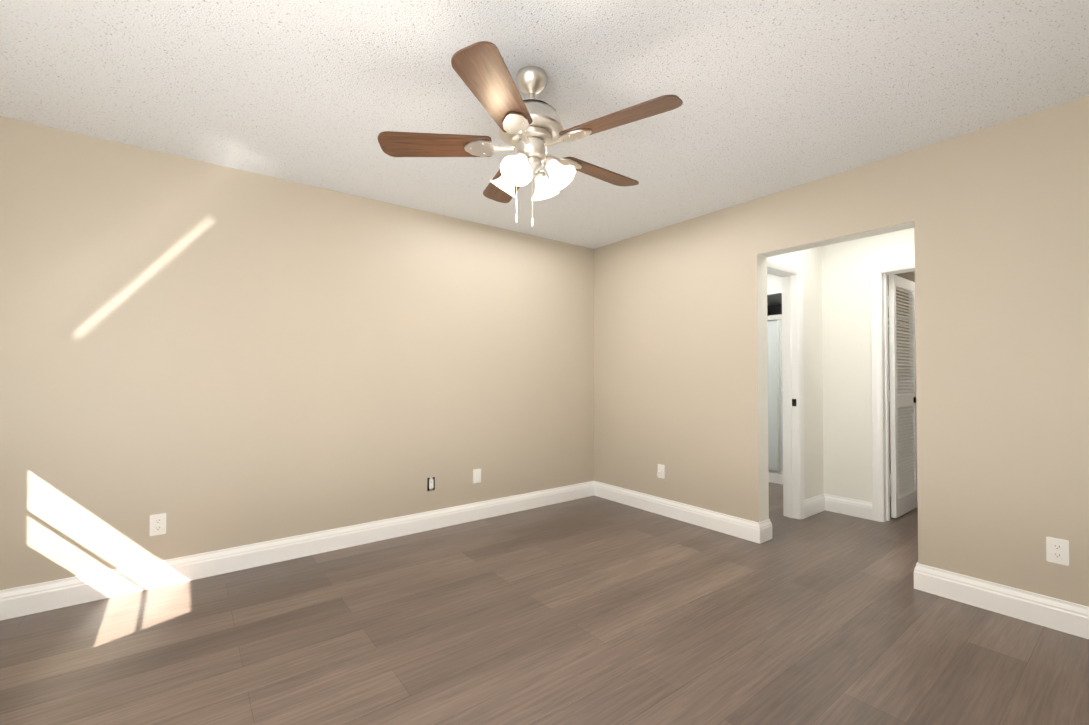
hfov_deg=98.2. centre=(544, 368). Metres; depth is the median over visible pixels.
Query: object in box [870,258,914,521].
door frame
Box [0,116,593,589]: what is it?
wall
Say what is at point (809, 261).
wall
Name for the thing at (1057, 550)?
electrical outlet
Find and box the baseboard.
[0,474,1088,638]
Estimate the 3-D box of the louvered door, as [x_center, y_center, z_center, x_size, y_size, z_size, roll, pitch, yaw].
[3.084,0.223,4.053,0.575,2.000,0.173,1,-1,-37]
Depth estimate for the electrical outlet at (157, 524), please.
2.63 m
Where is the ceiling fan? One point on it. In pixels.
(531, 129)
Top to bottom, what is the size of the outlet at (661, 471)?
0.116 m
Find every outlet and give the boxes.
[149,513,165,535]
[427,477,434,490]
[473,469,480,483]
[657,464,664,478]
[1046,537,1068,565]
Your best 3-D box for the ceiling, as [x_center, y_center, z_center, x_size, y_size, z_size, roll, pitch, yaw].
[1.035,-1.255,2.755,7.280,0.060,4.030,1,-1,-37]
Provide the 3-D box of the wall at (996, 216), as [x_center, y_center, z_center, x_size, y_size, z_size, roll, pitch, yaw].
[1.729,0.002,3.179,0.140,2.440,3.890,1,-1,-37]
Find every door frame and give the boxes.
[767,257,804,518]
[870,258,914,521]
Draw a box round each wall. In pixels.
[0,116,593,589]
[594,96,1088,606]
[772,247,823,499]
[821,228,914,501]
[888,271,914,473]
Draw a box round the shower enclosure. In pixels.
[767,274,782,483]
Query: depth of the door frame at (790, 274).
3.91 m
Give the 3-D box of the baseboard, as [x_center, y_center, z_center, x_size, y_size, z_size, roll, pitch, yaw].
[1.015,1.145,2.704,6.950,0.140,3.750,1,-1,-37]
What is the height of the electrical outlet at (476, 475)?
0.116 m
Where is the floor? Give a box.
[0,482,1088,724]
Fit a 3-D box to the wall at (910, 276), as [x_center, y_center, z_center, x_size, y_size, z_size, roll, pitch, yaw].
[4.317,0.018,4.239,0.140,2.440,2.150,1,-1,-37]
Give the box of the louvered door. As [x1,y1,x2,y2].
[888,274,917,517]
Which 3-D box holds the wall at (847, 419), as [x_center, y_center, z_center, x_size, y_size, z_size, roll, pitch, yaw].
[3.165,0.004,3.358,0.140,2.440,2.150,1,-1,-37]
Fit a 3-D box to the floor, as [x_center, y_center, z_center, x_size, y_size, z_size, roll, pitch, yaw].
[1.035,1.245,2.718,7.280,0.060,4.030,1,-1,-37]
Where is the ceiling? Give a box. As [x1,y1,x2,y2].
[0,0,1088,248]
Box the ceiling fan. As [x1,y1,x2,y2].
[378,41,682,226]
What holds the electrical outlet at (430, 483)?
attached to the wall at (204, 356)

